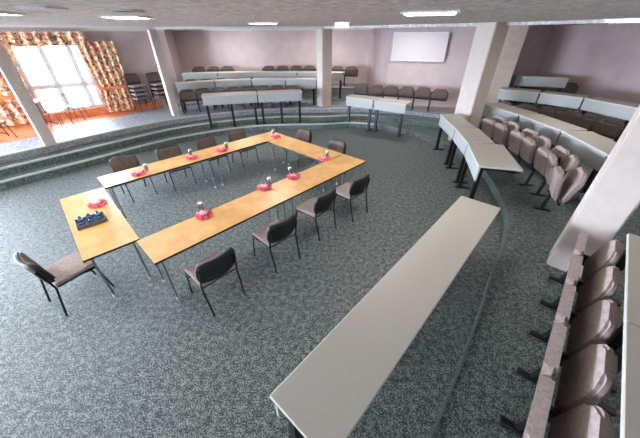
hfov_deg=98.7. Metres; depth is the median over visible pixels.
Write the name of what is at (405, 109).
trim
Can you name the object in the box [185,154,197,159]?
paper napkin
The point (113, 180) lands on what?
conference table
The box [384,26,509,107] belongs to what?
wall
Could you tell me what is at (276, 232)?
chair
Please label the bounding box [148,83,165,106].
chair
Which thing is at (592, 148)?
desk
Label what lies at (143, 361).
floor
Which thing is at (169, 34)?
wall
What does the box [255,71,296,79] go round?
desk
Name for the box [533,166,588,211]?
seat
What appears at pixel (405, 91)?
seat
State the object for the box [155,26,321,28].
trim
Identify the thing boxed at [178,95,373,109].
step
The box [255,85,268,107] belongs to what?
seat
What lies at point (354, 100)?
desk
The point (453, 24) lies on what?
trim
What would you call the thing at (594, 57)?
wall
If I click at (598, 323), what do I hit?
seat
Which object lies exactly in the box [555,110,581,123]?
seat
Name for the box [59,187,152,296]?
conference table
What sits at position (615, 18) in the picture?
recessed light
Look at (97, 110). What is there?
baseboard
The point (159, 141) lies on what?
trim
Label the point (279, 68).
seat
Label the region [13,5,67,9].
ceiling vent
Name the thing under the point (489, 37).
column
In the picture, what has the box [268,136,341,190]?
conference table
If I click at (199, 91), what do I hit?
seat
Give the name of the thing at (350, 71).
seat
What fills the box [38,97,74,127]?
bistro chair
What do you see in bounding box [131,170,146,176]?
paper napkin
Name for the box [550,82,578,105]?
seat
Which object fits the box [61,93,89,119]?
bistro chair
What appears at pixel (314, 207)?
chair
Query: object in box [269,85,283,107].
seat
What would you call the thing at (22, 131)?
floor
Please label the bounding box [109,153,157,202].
chair
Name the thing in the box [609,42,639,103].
wall
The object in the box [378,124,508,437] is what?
trim
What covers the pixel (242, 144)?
conference table
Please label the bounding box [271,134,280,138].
paper napkin
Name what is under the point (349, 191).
chair
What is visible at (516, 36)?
column
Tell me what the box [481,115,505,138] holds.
seat
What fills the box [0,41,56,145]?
column
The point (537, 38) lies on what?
wall
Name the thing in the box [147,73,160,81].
cushion
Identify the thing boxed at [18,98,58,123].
bistro table
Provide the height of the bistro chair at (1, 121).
0.853 m
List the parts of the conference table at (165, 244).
leg, leg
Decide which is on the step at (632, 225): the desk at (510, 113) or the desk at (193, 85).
the desk at (510, 113)
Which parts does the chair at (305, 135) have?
backrest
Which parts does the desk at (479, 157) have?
panel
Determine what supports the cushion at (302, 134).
on the chair at (305, 135)
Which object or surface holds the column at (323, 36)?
on the floor at (157, 114)
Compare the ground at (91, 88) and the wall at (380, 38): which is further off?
the ground at (91, 88)
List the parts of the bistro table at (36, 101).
post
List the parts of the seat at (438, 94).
seat, backrest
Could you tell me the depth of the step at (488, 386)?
3.41 m
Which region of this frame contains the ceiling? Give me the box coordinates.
[0,0,639,27]
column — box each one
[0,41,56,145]
[147,29,179,115]
[316,26,331,106]
[448,22,509,140]
[486,25,529,103]
[546,105,639,277]
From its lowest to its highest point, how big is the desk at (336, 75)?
0.950 m
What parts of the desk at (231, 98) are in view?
panel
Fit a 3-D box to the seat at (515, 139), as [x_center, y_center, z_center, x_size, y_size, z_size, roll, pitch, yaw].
[4.569,-1.600,6.367,0.378,0.937,0.583,-2,34,-2]
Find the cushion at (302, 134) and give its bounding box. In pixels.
[297,129,309,142]
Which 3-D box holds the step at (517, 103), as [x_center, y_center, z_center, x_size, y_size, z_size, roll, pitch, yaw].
[9.124,-2.970,8.413,2.199,0.190,6.535,-17,37,-23]
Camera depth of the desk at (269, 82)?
10.64 m
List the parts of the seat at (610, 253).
post, seat, backrest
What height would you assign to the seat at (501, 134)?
0.937 m
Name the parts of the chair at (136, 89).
seat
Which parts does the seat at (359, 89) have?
seat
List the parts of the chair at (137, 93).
seat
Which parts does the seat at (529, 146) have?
seat, backrest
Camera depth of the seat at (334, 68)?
11.52 m
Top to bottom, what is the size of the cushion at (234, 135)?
0.291 m
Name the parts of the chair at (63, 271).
backrest, leg, leg, seat, seat frame, leg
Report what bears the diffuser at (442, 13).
attached to the recessed light at (430, 12)
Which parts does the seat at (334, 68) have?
seat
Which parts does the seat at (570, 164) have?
post, seat, backrest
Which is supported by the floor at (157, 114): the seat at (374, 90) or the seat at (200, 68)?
the seat at (374, 90)
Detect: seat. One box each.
[179,89,196,113]
[192,66,206,71]
[195,88,211,111]
[207,66,219,75]
[211,87,225,110]
[220,66,234,70]
[226,86,240,109]
[241,85,254,108]
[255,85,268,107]
[262,66,275,70]
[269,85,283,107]
[276,66,288,70]
[284,85,297,106]
[290,65,302,75]
[303,66,316,70]
[331,66,343,85]
[343,66,357,86]
[353,84,367,94]
[368,84,383,95]
[382,85,398,97]
[397,86,414,99]
[411,87,431,109]
[427,88,448,111]
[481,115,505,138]
[491,121,519,147]
[497,101,512,105]
[499,374,614,437]
[506,128,537,154]
[507,135,551,173]
[515,86,537,102]
[516,323,617,412]
[517,104,534,110]
[519,145,569,185]
[529,284,619,355]
[530,154,579,196]
[533,87,557,103]
[533,106,556,117]
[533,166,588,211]
[540,255,621,313]
[548,231,623,284]
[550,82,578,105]
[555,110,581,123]
[571,114,599,130]
[591,119,624,138]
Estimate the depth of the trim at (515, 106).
8.51 m
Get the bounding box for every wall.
[16,31,179,113]
[164,29,183,81]
[173,30,370,82]
[366,28,392,97]
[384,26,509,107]
[504,25,554,104]
[536,23,639,106]
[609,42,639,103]
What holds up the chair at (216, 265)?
on the floor at (143, 361)
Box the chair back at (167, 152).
[158,146,180,159]
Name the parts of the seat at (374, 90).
seat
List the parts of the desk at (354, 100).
panel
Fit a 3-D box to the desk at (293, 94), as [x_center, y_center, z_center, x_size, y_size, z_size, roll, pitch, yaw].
[-1.417,-4.065,9.963,1.554,1.060,0.500,-6,34,-8]
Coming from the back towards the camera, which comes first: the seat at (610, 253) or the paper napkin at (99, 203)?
the paper napkin at (99, 203)
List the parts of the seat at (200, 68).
seat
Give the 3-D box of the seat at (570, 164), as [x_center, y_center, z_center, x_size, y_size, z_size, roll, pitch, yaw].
[4.323,-0.742,5.099,0.378,0.937,0.583,16,37,23]
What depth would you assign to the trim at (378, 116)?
9.76 m
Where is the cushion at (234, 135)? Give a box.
[229,130,246,141]
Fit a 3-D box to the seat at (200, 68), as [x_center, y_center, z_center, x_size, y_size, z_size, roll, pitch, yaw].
[-5.188,-6.159,11.883,0.583,0.760,0.364,-7,35,-10]
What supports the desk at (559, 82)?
on the step at (517, 103)
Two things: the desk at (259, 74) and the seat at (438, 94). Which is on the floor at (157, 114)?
the seat at (438, 94)
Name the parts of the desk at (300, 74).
panel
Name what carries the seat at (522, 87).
on the step at (517, 103)
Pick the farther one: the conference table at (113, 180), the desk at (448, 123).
the desk at (448, 123)
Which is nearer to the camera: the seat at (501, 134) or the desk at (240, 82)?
the seat at (501, 134)
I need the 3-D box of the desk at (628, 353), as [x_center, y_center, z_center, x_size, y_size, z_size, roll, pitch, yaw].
[1.858,1.551,1.537,0.600,0.810,1.739,28,43,35]
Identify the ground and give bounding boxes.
[19,60,90,93]
[70,86,94,90]
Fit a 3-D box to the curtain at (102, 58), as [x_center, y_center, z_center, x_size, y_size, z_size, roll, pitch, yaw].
[-7.377,-4.939,9.633,1.050,2.160,0.170,-26,41,-32]
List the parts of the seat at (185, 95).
backrest, seat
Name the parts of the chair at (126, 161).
backrest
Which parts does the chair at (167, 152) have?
backrest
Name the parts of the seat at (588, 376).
post, seat, backrest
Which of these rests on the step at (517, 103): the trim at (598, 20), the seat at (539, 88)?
the seat at (539, 88)
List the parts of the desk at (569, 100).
panel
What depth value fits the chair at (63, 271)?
3.37 m
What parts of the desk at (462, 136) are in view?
panel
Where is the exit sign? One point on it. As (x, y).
(341, 24)
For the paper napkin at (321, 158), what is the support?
on the conference table at (306, 149)
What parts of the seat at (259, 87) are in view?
seat, backrest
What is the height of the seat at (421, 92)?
0.760 m
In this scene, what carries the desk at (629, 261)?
on the step at (632, 225)
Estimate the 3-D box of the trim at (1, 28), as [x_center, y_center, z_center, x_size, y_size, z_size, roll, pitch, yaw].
[-9.431,-5.247,7.589,9.601,0.100,0.090,-26,41,-32]
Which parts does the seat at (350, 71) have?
seat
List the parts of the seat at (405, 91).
seat, backrest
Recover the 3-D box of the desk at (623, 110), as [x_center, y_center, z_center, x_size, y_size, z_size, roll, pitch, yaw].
[7.554,-2.584,7.213,0.500,0.910,1.316,-7,35,-9]
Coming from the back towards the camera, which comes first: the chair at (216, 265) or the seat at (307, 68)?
the seat at (307, 68)
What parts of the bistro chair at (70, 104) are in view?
backrest, seat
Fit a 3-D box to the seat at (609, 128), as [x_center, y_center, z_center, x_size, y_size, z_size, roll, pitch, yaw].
[7.164,-2.107,6.948,0.364,0.760,0.583,-7,35,-9]
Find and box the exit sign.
[334,21,348,27]
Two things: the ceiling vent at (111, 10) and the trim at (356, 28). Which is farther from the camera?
the trim at (356, 28)
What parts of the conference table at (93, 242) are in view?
leg, leg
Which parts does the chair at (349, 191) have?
seat, seat frame, leg, backrest, leg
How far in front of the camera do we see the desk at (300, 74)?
11.08 m
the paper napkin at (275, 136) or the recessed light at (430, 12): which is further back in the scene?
the paper napkin at (275, 136)
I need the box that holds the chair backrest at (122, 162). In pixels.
[111,155,138,171]
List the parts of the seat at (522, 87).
seat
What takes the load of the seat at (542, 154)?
on the step at (488, 386)
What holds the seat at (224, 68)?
on the step at (334, 92)
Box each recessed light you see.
[0,11,25,15]
[98,15,152,18]
[248,22,277,23]
[400,10,459,15]
[602,18,639,19]
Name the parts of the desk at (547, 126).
panel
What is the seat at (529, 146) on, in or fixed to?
on the step at (488, 386)
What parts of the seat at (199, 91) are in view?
backrest, seat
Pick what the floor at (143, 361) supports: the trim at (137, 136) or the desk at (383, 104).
the desk at (383, 104)
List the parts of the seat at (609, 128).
seat, backrest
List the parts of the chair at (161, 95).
seat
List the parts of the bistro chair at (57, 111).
backrest, seat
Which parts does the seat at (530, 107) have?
backrest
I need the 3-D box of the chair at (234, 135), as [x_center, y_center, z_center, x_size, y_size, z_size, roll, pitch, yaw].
[-2.023,-1.875,7.246,0.597,0.823,0.500,29,44,36]
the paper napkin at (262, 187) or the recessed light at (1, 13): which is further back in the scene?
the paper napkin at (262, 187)
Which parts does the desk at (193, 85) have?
panel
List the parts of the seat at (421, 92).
seat, backrest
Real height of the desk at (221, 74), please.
0.950 m
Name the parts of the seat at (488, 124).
seat, backrest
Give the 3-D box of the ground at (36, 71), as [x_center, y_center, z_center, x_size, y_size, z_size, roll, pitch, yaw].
[-27.096,-7.261,16.098,25.900,0.500,45.000,0,34,0]
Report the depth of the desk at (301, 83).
10.65 m
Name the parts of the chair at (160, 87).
seat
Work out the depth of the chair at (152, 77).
10.22 m
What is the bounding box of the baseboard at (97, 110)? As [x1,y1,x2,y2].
[0,100,160,127]
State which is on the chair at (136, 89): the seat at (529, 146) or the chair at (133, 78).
the chair at (133, 78)
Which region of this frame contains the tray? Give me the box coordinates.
[74,211,107,230]
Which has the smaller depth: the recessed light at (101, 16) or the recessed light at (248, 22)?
the recessed light at (101, 16)
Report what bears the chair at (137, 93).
on the chair at (132, 97)
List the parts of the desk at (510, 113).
panel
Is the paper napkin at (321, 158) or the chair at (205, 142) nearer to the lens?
the paper napkin at (321, 158)
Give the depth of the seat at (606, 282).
2.64 m
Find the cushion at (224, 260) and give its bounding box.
[196,247,228,264]
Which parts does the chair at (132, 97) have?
seat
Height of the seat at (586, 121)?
0.760 m
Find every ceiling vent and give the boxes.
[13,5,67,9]
[105,9,144,12]
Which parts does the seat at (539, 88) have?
seat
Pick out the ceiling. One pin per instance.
(80, 13)
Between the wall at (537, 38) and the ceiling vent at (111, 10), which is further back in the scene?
the wall at (537, 38)
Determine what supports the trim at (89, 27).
attached to the ceiling
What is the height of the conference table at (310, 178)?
0.740 m
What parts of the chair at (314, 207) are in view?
seat, seat frame, leg, backrest, leg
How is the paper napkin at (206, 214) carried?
on the conference table at (165, 244)
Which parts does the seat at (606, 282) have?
post, seat, backrest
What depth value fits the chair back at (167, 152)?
6.19 m
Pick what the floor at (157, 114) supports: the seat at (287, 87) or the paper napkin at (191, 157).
the seat at (287, 87)
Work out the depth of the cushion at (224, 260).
3.14 m
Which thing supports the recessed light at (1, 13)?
in the ceiling
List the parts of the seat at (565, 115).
backrest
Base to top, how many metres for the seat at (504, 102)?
0.760 m
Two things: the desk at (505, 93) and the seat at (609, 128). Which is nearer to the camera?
the seat at (609, 128)
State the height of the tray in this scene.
0.060 m
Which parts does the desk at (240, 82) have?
panel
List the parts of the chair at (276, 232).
leg, seat, seat frame, leg, backrest, leg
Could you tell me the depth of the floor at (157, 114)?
9.79 m
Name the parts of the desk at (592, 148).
panel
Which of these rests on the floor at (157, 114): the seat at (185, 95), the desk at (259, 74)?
the seat at (185, 95)
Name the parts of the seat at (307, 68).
seat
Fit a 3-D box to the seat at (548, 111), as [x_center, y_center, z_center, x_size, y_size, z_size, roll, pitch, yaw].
[6.583,-2.930,8.171,0.364,0.760,0.583,-24,41,-31]
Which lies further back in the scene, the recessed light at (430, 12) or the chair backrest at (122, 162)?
the chair backrest at (122, 162)
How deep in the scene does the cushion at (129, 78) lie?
9.97 m
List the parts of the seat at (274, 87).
backrest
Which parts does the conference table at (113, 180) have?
leg, leg, leg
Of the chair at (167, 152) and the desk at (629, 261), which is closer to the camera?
the desk at (629, 261)
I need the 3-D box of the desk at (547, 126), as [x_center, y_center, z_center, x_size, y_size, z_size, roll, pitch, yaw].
[5.457,-1.978,6.728,0.600,0.810,1.393,-2,34,-2]
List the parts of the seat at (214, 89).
backrest, seat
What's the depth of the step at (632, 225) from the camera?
7.75 m
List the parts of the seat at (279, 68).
seat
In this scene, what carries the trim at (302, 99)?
attached to the step at (303, 96)
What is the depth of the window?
9.07 m
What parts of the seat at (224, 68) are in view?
seat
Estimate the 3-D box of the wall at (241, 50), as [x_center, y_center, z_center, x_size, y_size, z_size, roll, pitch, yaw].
[-1.993,-6.715,12.374,8.300,3.100,0.140,0,34,0]
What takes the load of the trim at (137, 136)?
attached to the step at (632, 225)
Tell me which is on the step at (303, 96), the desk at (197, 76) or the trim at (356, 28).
the desk at (197, 76)
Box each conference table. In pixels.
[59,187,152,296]
[97,150,215,219]
[136,188,289,299]
[202,131,284,185]
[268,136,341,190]
[271,154,365,230]
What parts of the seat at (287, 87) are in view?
backrest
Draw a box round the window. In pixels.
[9,45,103,112]
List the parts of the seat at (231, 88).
seat, backrest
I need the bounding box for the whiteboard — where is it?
[391,32,449,61]
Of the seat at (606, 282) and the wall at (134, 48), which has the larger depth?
the wall at (134, 48)
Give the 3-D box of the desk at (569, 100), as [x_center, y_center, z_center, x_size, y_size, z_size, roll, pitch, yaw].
[7.051,-3.235,8.181,0.500,0.910,1.038,-24,41,-31]
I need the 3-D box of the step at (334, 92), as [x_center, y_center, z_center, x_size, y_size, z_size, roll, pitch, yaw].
[-1.886,-5.697,12.133,8.500,0.320,1.900,0,34,0]
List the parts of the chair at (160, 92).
seat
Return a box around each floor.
[0,91,613,163]
[0,105,161,143]
[0,127,503,437]
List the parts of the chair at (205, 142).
backrest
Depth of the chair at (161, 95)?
10.40 m
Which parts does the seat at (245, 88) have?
seat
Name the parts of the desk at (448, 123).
panel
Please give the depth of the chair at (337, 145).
6.51 m
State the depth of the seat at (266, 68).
11.80 m
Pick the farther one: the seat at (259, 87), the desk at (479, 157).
the seat at (259, 87)
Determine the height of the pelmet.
0.360 m
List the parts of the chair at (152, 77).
seat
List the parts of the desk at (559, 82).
panel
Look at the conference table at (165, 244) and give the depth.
3.72 m
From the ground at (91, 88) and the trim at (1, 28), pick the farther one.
the ground at (91, 88)
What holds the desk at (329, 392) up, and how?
on the floor at (143, 361)
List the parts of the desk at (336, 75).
panel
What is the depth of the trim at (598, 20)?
5.66 m
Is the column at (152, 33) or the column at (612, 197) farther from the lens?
the column at (152, 33)
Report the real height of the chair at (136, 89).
0.823 m
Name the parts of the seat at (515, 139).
seat, backrest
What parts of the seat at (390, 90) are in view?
seat, backrest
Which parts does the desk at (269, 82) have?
panel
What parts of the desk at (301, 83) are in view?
panel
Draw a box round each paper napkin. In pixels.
[87,198,106,208]
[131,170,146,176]
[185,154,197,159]
[194,209,212,219]
[216,147,227,152]
[257,183,271,191]
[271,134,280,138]
[287,172,300,179]
[318,155,329,160]
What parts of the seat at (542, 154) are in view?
post, seat, backrest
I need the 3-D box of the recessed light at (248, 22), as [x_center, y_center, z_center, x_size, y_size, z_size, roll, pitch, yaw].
[-1.227,-4.263,5.985,0.620,0.020,0.620,-4,34,-5]
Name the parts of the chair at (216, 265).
leg, leg, seat, backrest, seat frame, leg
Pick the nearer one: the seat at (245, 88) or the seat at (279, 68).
the seat at (245, 88)
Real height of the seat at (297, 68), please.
0.760 m
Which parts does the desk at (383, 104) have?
panel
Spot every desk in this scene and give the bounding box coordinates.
[175,80,216,110]
[182,72,216,80]
[201,91,258,128]
[214,78,252,107]
[217,71,255,78]
[251,78,285,104]
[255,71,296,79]
[257,89,301,124]
[270,196,500,437]
[286,77,316,104]
[297,71,316,95]
[331,71,344,98]
[346,94,379,130]
[373,98,411,136]
[433,114,475,164]
[445,128,494,183]
[455,142,522,198]
[479,103,537,129]
[497,87,540,103]
[511,75,569,106]
[517,114,586,149]
[537,91,588,109]
[555,130,616,192]
[580,97,639,141]
[597,322,639,437]
[605,233,639,392]
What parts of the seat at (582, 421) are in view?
post, seat, backrest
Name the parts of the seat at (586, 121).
backrest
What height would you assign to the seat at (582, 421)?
0.878 m
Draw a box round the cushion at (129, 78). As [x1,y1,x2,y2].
[124,74,139,83]
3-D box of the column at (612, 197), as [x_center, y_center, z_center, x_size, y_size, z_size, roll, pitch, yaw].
[3.500,-0.582,3.089,0.422,2.930,0.422,28,43,35]
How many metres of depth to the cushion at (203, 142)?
6.75 m
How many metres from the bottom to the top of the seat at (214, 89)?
0.760 m
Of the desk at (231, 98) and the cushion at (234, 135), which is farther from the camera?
the desk at (231, 98)
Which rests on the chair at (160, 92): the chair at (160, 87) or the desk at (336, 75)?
the chair at (160, 87)
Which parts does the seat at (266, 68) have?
seat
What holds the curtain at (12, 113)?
hanging from the pelmet
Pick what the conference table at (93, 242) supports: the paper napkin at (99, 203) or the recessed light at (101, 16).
the paper napkin at (99, 203)
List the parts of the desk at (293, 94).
panel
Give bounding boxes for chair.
[0,120,17,137]
[13,252,113,315]
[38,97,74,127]
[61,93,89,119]
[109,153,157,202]
[123,73,151,100]
[125,82,152,104]
[126,85,153,108]
[128,90,154,112]
[146,72,162,98]
[147,80,163,102]
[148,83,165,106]
[150,89,167,109]
[156,145,196,190]
[184,247,245,316]
[196,136,230,176]
[228,129,258,167]
[252,213,300,273]
[286,128,312,166]
[296,188,336,240]
[317,139,345,181]
[330,173,369,221]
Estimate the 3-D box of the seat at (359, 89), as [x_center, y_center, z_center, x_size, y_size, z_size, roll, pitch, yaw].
[1.600,-4.909,10.845,0.583,0.760,0.364,13,36,18]
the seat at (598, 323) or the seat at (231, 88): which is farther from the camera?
the seat at (231, 88)
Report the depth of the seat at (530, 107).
8.28 m
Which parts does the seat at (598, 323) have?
post, seat, backrest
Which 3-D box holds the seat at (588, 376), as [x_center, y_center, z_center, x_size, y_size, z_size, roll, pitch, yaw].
[1.874,1.280,2.182,0.364,0.878,0.583,28,43,35]
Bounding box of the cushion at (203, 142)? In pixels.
[197,137,216,149]
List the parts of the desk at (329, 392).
panel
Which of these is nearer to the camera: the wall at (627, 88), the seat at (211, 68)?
the wall at (627, 88)
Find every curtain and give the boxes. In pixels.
[0,46,46,126]
[78,41,136,112]
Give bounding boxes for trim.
[0,27,164,30]
[0,107,373,157]
[0,114,374,169]
[0,122,377,183]
[87,26,154,28]
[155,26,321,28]
[173,28,371,30]
[177,99,345,105]
[324,23,476,28]
[378,116,585,194]
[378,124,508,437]
[405,109,482,117]
[507,19,639,24]
[515,106,624,122]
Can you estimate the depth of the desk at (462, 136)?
6.24 m
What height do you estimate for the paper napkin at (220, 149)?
0.060 m
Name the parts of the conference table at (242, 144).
leg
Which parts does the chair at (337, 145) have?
backrest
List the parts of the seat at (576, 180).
post, seat, backrest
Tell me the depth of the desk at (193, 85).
10.08 m
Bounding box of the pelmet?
[0,31,87,46]
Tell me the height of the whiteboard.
0.880 m
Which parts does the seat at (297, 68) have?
seat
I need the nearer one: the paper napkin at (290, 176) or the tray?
the tray
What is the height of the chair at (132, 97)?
0.823 m
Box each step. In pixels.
[0,112,639,437]
[0,120,580,437]
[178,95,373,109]
[302,83,376,96]
[513,102,625,121]
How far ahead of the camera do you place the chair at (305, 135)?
7.27 m
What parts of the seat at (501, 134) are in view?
seat, backrest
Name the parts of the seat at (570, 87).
seat, backrest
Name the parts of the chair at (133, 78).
seat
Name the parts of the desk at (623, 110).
panel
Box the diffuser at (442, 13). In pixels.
[406,12,455,14]

